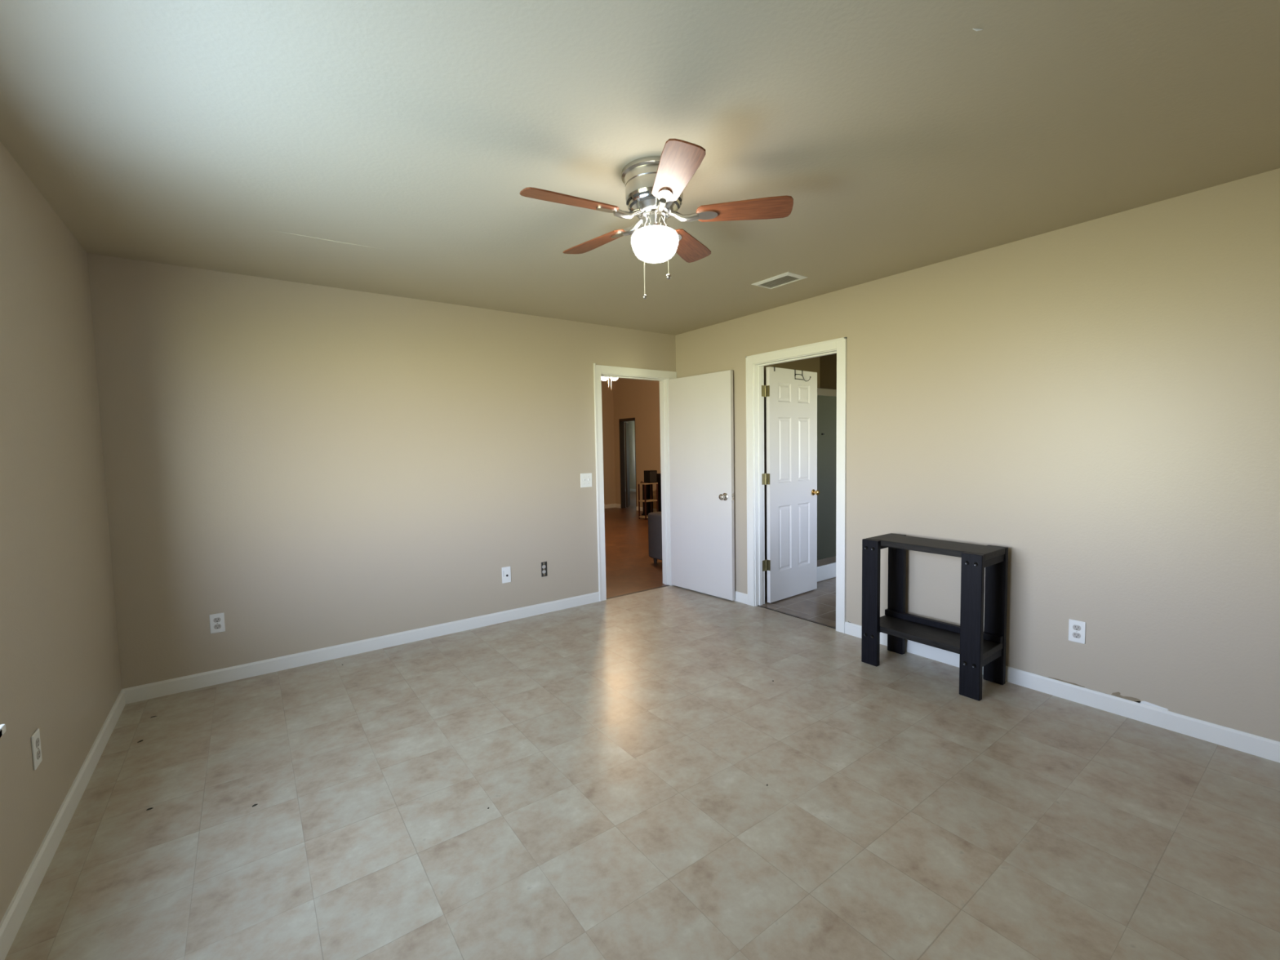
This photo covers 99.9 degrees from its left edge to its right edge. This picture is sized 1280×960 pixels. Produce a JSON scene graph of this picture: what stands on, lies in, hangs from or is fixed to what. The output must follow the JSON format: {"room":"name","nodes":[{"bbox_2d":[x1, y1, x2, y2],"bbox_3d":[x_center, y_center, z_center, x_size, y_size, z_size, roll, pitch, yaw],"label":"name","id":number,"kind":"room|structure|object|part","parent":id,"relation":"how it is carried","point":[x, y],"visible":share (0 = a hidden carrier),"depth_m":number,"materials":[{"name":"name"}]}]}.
{"room":"empty bedroom","nodes":[
{"label":"empty bedroom","id":0,"kind":"room"},
{"bbox_2d":[0,141,121,922],"bbox_3d":[-1.346,0.129,0.689,0.150,2.440,5.400,-4,4,-36],"label":"wall","id":1,"kind":"structure","parent":0,"point":[60,673],"depth_m":2.02,"materials":[{"name":"beige paint"}]},
{"bbox_2d":[0,724,5,737],"bbox_3d":[-1.450,0.048,0.857,0.180,1.475,1.380,-4,4,-36],"label":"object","id":2,"kind":"structure","parent":1,"relation":"in","point":[2,726],"depth_m":1.49,"materials":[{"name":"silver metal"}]},
{"bbox_2d":[31,728,42,770],"bbox_3d":[-2.009,0.896,1.794,0.009,0.115,0.070,-4,4,-36],"label":"wall outlet","id":3,"kind":"object","parent":1,"relation":"attached to","point":[35,738],"visible":1,"depth_m":1.78,"materials":[{"name":"white plastic"}]},
{"bbox_2d":[35,737,39,747],"bbox_3d":[-2.008,0.876,1.794,0.003,0.027,0.034,-4,4,-36],"label":"receptacle","id":4,"kind":"object","parent":3,"relation":"attached to","point":[37,740],"depth_m":1.80,"materials":[{"name":"grey plastic"}]},
{"bbox_2d":[36,749,40,759],"bbox_3d":[-2.007,0.916,1.796,0.003,0.027,0.034,-4,4,-36],"label":"receptacle","id":5,"kind":"object","parent":3,"relation":"attached to","point":[38,751],"depth_m":1.80,"materials":[{"name":"grey plastic"}]},
{"bbox_2d":[0,689,125,959],"bbox_3d":[-1.299,1.297,0.864,0.012,0.086,5.238,-4,4,-36],"label":"baseboard","id":6,"kind":"structure","parent":1,"relation":"attached to","point":[15,913],"depth_m":1.85,"materials":[{"name":"white wood"}]},
{"bbox_2d":[87,253,819,688],"bbox_3d":[-0.427,-0.138,4.779,6.487,2.440,0.115,-4,4,-36],"label":"wall","id":7,"kind":"structure","parent":0,"point":[311,467],"depth_m":3.52,"materials":[{"name":"beige paint"}]},
{"bbox_2d":[208,612,225,633],"bbox_3d":[-2.519,0.853,3.209,0.070,0.115,0.009,-4,4,-36],"label":"wall outlet","id":8,"kind":"object","parent":7,"relation":"attached to","point":[217,624],"visible":1,"depth_m":3.21,"materials":[{"name":"white plastic"}]},
{"bbox_2d":[213,617,220,622],"bbox_3d":[-2.518,0.834,3.206,0.034,0.027,0.003,-4,4,-36],"label":"receptacle","id":9,"kind":"object","parent":8,"relation":"attached to","point":[215,620],"depth_m":3.20,"materials":[{"name":"grey plastic"}]},
{"bbox_2d":[213,623,221,629],"bbox_3d":[-2.518,0.874,3.209,0.034,0.027,0.003,-4,4,-36],"label":"receptacle","id":10,"kind":"object","parent":8,"relation":"attached to","point":[216,626],"depth_m":3.21,"materials":[{"name":"grey plastic"}]},
{"bbox_2d":[121,591,599,704],"bbox_3d":[-1.610,1.118,3.889,3.102,0.086,0.012,-4,4,-36],"label":"baseboard","id":11,"kind":"structure","parent":7,"relation":"attached to","point":[177,685],"depth_m":3.58,"materials":[{"name":"white wood"}]},
{"bbox_2d":[502,566,511,583],"bbox_3d":[-1.058,0.754,4.275,0.074,0.128,0.017,-4,4,-36],"label":"cable plate","id":12,"kind":"object","parent":7,"relation":"attached to","point":[506,571],"visible":1,"depth_m":4.28,"materials":[{"name":"white plastic"}]},
{"bbox_2d":[541,561,547,577],"bbox_3d":[-0.795,0.742,4.475,0.052,0.122,0.006,-4,4,-36],"label":"junction box","id":13,"kind":"object","parent":7,"relation":"attached to","point":[544,565],"visible":1,"depth_m":4.47,"materials":[{"name":"grey plastic"}]},
{"bbox_2d":[580,472,591,487],"bbox_3d":[-0.464,0.002,4.677,0.115,0.122,0.016,-4,4,-36],"label":"light switch","id":14,"kind":"object","parent":7,"relation":"attached to","point":[585,478],"visible":1,"depth_m":4.68,"materials":[{"name":"white plastic"}]},
{"bbox_2d":[593,363,676,601],"bbox_3d":[-0.039,0.008,5.061,0.936,2.100,0.136,-4,4,-36],"label":"trim","id":15,"kind":"structure","parent":7,"relation":"attached to","point":[599,371],"depth_m":4.96,"materials":[{"name":"white wood"}]},
{"bbox_2d":[606,584,669,599],"bbox_3d":[-0.017,1.059,5.087,0.751,0.007,0.026,-4,4,-36],"label":"trim","id":16,"kind":"structure","parent":7,"relation":"attached to","point":[668,584],"depth_m":5.07,"materials":[{"name":"brown wood"}]},
{"bbox_2d":[668,369,734,600],"bbox_3d":[0.530,0.046,4.926,0.111,1.994,0.789,-4,5,-40],"label":"door","id":17,"kind":"structure","parent":7,"relation":"in","point":[701,427],"depth_m":4.89,"materials":[{"name":"white wood"}]},
{"bbox_3d":[0.719,0.147,4.676,0.066,0.066,0.066,-4,5,-40],"label":"knob","id":18,"kind":"part","parent":17,"relation":"part of","materials":[{"name":"silver metal"}]},
{"bbox_2d":[601,377,615,504],"bbox_3d":[-2.853,-0.879,10.629,5.790,3.300,0.100,-4,4,-36],"label":"wall","id":19,"kind":"structure","parent":0,"point":[607,407],"depth_m":12.15,"materials":[{"name":"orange paint"}]},
{"bbox_2d":[623,421,630,488],"bbox_3d":[-1.464,-0.798,15.935,2.715,2.440,0.150,-4,4,-36],"label":"wall","id":20,"kind":"structure","parent":0,"point":[626,421],"depth_m":16.64,"materials":[{"name":"beige paint"}]},
{"bbox_2d":[628,421,635,488],"bbox_3d":[1.195,-0.773,14.694,0.100,2.440,5.000,-4,4,-36],"label":"wall","id":21,"kind":"structure","parent":0,"point":[631,424],"depth_m":16.56,"materials":[{"name":"beige paint"}]},
{"bbox_2d":[613,377,661,509],"bbox_3d":[1.255,-0.908,9.820,0.115,3.300,6.065,-4,4,-36],"label":"wall","id":22,"kind":"structure","parent":0,"point":[638,399],"depth_m":11.41,"materials":[{"name":"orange paint"}]},
{"bbox_2d":[624,422,630,506],"bbox_3d":[-0.294,-0.361,12.502,0.035,1.920,0.700,-1,3,4],"label":"door","id":23,"kind":"structure","parent":22,"relation":"in","point":[626,424],"depth_m":12.27,"materials":[{"name":"brown wood"}]},
{"bbox_2d":[618,417,636,510],"bbox_3d":[-0.221,-0.354,11.882,0.119,2.000,0.610,-4,4,-36],"label":"trim","id":24,"kind":"structure","parent":22,"relation":"attached to","point":[621,421],"depth_m":12.10,"materials":[{"name":"brown wood"}]},
{"bbox_2d":[604,503,657,511],"bbox_3d":[-1.004,0.842,8.240,5.570,0.086,6.065,-4,4,-36],"label":"baseboard","id":25,"kind":"structure","parent":22,"relation":"attached to","point":[611,505],"depth_m":12.17,"materials":[{"name":"white wood"}]},
{"bbox_2d":[0,0,1279,335],"bbox_3d":[0.272,-1.246,1.908,4.237,0.105,5.450,-4,4,-36],"label":"ceiling","id":26,"kind":"structure","parent":0,"point":[384,147],"depth_m":1.81,"materials":[{"name":"beige paint"}]},
{"bbox_2d":[520,138,793,298],"bbox_3d":[0.032,-0.952,2.136,1.015,0.511,1.015,-4,4,-36],"label":"ceiling fan","id":27,"kind":"object","parent":26,"relation":"hanging from","point":[655,185],"visible":1,"depth_m":2.05,"materials":[{"name":"brown wood"}]},
{"bbox_3d":[-0.251,-1.020,1.967,0.365,0.006,0.127,-3,16,-27],"label":"blade","id":28,"kind":"part","parent":27,"relation":"part of","materials":[{"name":"brown wood"}]},
{"bbox_3d":[-0.191,-1.046,2.370,0.365,0.006,0.127,2,17,44],"label":"blade","id":29,"kind":"part","parent":27,"relation":"part of","materials":[{"name":"brown wood"}]},
{"bbox_3d":[0.027,-0.863,2.067,0.007,0.310,0.053,0,4,24],"label":"pull chain","id":30,"kind":"part","parent":27,"relation":"part of","materials":[{"name":"white metal"}]},
{"bbox_3d":[0.059,-0.928,2.134,0.188,0.116,0.188,-4,4,-36],"label":"lamp shade","id":31,"kind":"part","parent":27,"relation":"part of","materials":[{"name":"white glass"}]},
{"bbox_3d":[0.094,-0.903,2.068,0.008,0.233,0.048,-3,4,-28],"label":"pull chain","id":32,"kind":"part","parent":27,"relation":"part of","materials":[{"name":"white metal"}]},
{"bbox_3d":[0.114,-1.016,1.785,0.127,0.006,0.365,10,1,-10],"label":"blade","id":33,"kind":"part","parent":27,"relation":"part of","materials":[{"name":"brown wood"}]},
{"bbox_3d":[0.212,-1.057,2.437,0.127,0.006,0.365,-13,-2,27],"label":"blade","id":34,"kind":"part","parent":27,"relation":"part of","materials":[{"name":"brown wood"}]},
{"bbox_3d":[0.401,-1.039,2.075,0.365,0.006,0.127,-1,-8,9],"label":"blade","id":35,"kind":"part","parent":27,"relation":"part of","materials":[{"name":"brown wood"}]},
{"bbox_2d":[751,271,808,288],"bbox_3d":[0.914,-1.305,3.539,0.196,0.011,0.304,-4,4,-36],"label":"ceiling vent","id":36,"kind":"object","parent":26,"relation":"in","point":[787,277],"visible":1,"depth_m":3.52,"materials":[{"name":"grey plastic"}]},
{"bbox_2d":[4,491,1279,959],"bbox_3d":[-0.037,0.940,7.686,10.337,0.080,14.950,-4,4,-36],"label":"floor","id":37,"kind":"structure","parent":0,"point":[622,753],"depth_m":2.02,"materials":[{"name":"tile"}]},
{"bbox_2d":[641,484,653,515],"bbox_3d":[0.155,0.377,10.777,0.180,0.660,0.200,-4,4,-36],"label":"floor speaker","id":38,"kind":"object","parent":37,"relation":"on","point":[647,486],"visible":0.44,"depth_m":10.71,"materials":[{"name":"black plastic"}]},
{"bbox_2d":[638,482,658,519],"bbox_3d":[0.158,0.396,10.258,0.310,0.685,0.220,-4,4,-36],"label":"shelf","id":39,"kind":"object","parent":37,"relation":"on","point":[645,500],"visible":0.81,"depth_m":10.24,"materials":[{"name":"brown wood"}]},
{"bbox_3d":[-0.017,0.410,10.253,0.022,0.665,0.022,-4,4,-36],"label":"post","id":40,"kind":"part","parent":39,"relation":"part of","materials":[{"name":"brown wood"}]},
{"bbox_3d":[0.100,0.417,10.094,0.022,0.665,0.022,-4,4,-36],"label":"post","id":41,"kind":"part","parent":39,"relation":"part of","materials":[{"name":"brown wood"}]},
{"bbox_2d":[644,470,657,483],"bbox_3d":[0.200,-0.065,10.253,0.190,0.235,0.173,-4,4,-36],"label":"box","id":42,"kind":"object","parent":39,"relation":"on","point":[650,476],"visible":1,"depth_m":10.19,"materials":[{"name":"black plastic"}]},
{"bbox_3d":[0.215,0.395,10.423,0.022,0.665,0.022,-4,4,-36],"label":"post","id":43,"kind":"part","parent":39,"relation":"part of","materials":[{"name":"brown wood"}]},
{"bbox_3d":[0.332,0.403,10.264,0.022,0.665,0.022,-4,4,-36],"label":"post","id":44,"kind":"part","parent":39,"relation":"part of","materials":[{"name":"brown wood"}]},
{"bbox_2d":[648,511,662,563],"bbox_3d":[1.010,0.562,6.501,1.700,0.780,0.820,-4,4,-36],"label":"sofa","id":45,"kind":"object","parent":37,"relation":"on","point":[655,522],"visible":0.1,"depth_m":6.21,"materials":[{"name":"grey fabric"}]},
{"bbox_2d":[657,473,661,511],"bbox_3d":[0.510,0.291,10.606,0.240,0.840,0.250,-4,4,-36],"label":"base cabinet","id":46,"kind":"object","parent":37,"relation":"on","point":[659,475],"visible":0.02,"depth_m":10.57,"materials":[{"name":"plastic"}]},
{"bbox_2d":[817,387,836,582],"bbox_3d":[1.926,-0.017,5.919,1.358,1.970,0.843,-4,4,-36],"label":"wall","id":47,"kind":"structure","parent":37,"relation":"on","point":[826,397],"depth_m":5.38,"materials":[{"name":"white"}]},
{"bbox_3d":[2.146,-0.886,5.557,1.325,0.070,0.055,-4,4,-36],"label":"header rail","id":48,"kind":"part","parent":47,"relation":"part of","materials":[{"name":"beige paint"}]},
{"bbox_2d":[861,533,1008,701],"bbox_3d":[1.709,0.754,3.171,0.341,0.775,0.672,-4,4,-36],"label":"console table","id":49,"kind":"object","parent":37,"relation":"on","point":[981,646],"visible":1,"depth_m":3.04,"materials":[{"name":"black wood"}]},
{"bbox_3d":[1.420,0.751,3.312,0.036,0.774,0.102,-4,4,-36],"label":"leg","id":50,"kind":"part","parent":49,"relation":"part of","materials":[{"name":"black wood"}]},
{"bbox_3d":[1.663,0.736,3.490,0.036,0.774,0.102,-4,4,-36],"label":"leg","id":51,"kind":"part","parent":49,"relation":"part of","materials":[{"name":"black wood"}]},
{"bbox_2d":[880,614,1002,659],"bbox_3d":[1.714,0.915,3.182,0.266,0.036,0.664,-4,4,-36],"label":"shelf","id":52,"kind":"object","parent":49,"relation":"attached to","point":[937,636],"depth_m":3.15,"materials":[{"name":"black wood"}]},
{"bbox_3d":[1.805,0.873,3.250,0.034,0.036,0.668,-4,4,-36],"label":"rail","id":53,"kind":"part","parent":49,"relation":"part of","materials":[{"name":"black wood"}]},
{"bbox_3d":[1.758,0.773,2.853,0.036,0.774,0.102,-4,4,-36],"label":"leg","id":54,"kind":"part","parent":49,"relation":"part of","materials":[{"name":"black wood"}]},
{"bbox_3d":[2.001,0.757,3.032,0.036,0.774,0.102,-4,4,-36],"label":"leg","id":55,"kind":"part","parent":49,"relation":"part of","materials":[{"name":"black wood"}]},
{"bbox_2d":[764,364,773,595],"bbox_3d":[0.832,-0.182,5.108,0.305,2.440,0.845,-4,4,-36],"label":"door frame","id":56,"kind":"structure","parent":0,"point":[765,366],"depth_m":4.80,"materials":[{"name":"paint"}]},
{"bbox_2d":[819,353,836,389],"bbox_3d":[3.414,-0.231,5.108,0.100,2.440,4.100,-4,4,-36],"label":"wall","id":57,"kind":"structure","parent":0,"point":[828,363],"depth_m":6.49,"materials":[{"name":"brown paint"}]},
{"bbox_2d":[675,168,1279,741],"bbox_3d":[2.012,-0.085,3.150,0.116,2.440,5.400,-4,4,-36],"label":"wall","id":58,"kind":"structure","parent":0,"point":[1096,402],"depth_m":2.69,"materials":[{"name":"beige paint"}]},
{"bbox_2d":[761,366,819,603],"bbox_3d":[1.335,0.037,4.769,0.757,2.006,0.152,-4,4,-39],"label":"door","id":59,"kind":"structure","parent":58,"relation":"in","point":[790,478],"depth_m":4.74,"materials":[{"name":"white wood"}]},
{"bbox_2d":[794,368,810,381],"bbox_3d":[1.424,-0.925,4.783,0.198,0.099,0.068,-3,4,-28],"label":"hook","id":60,"kind":"object","parent":59,"relation":"hanging from","point":[795,374],"visible":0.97,"depth_m":4.74,"materials":[{"name":"grey metal"}]},
{"bbox_3d":[1.613,0.114,4.935,0.056,0.056,0.059,-4,4,-39],"label":"knob","id":61,"kind":"part","parent":59,"relation":"part of","materials":[{"name":"gold metal"}]},
{"bbox_2d":[745,337,847,633],"bbox_3d":[1.228,0.034,4.217,0.135,2.103,0.926,-4,4,-36],"label":"trim","id":62,"kind":"structure","parent":58,"relation":"attached to","point":[755,363],"depth_m":4.45,"materials":[{"name":"white wood"}]},
{"bbox_2d":[757,604,835,629],"bbox_3d":[1.232,1.084,4.268,0.016,0.008,0.770,-4,4,-36],"label":"trim","id":63,"kind":"structure","parent":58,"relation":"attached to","point":[758,605],"depth_m":4.24,"materials":[{"name":"brown wood"}]},
{"bbox_2d":[733,591,1279,762],"bbox_3d":[1.944,1.090,3.239,0.012,0.086,5.234,-4,4,-36],"label":"baseboard","id":64,"kind":"structure","parent":58,"relation":"attached to","point":[1246,742],"depth_m":2.65,"materials":[{"name":"white wood"}]},
{"bbox_2d":[1068,618,1085,644],"bbox_3d":[2.259,0.783,2.784,0.009,0.115,0.070,-4,4,-36],"label":"wall outlet","id":65,"kind":"object","parent":58,"relation":"attached to","point":[1077,628],"visible":1,"depth_m":2.78,"materials":[{"name":"white plastic"}]},
{"bbox_2d":[1072,632,1080,638],"bbox_3d":[2.258,0.803,2.784,0.003,0.027,0.034,-4,4,-36],"label":"receptacle","id":66,"kind":"object","parent":65,"relation":"attached to","point":[1075,635],"depth_m":2.78,"materials":[{"name":"grey plastic"}]},
{"bbox_2d":[1072,624,1080,631],"bbox_3d":[2.257,0.763,2.782,0.003,0.027,0.034,-4,4,-36],"label":"receptacle","id":67,"kind":"object","parent":65,"relation":"attached to","point":[1075,627],"depth_m":2.78,"materials":[{"name":"grey plastic"}]},
{"bbox_3d":[-1.097,-2.461,8.079,5.770,0.100,6.165,-4,4,-36],"label":"ceiling","id":68,"kind":"structure","parent":0,"visible":0},
{"bbox_2d":[601,377,617,387],"bbox_3d":[-0.451,-1.846,7.717,0.244,1.107,0.213,-4,4,-36],"label":"fan light","id":69,"kind":"object","parent":68,"relation":"hanging from","point":[602,378],"visible":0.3,"depth_m":7.71,"materials":[{"name":"white glass"}]}
]}

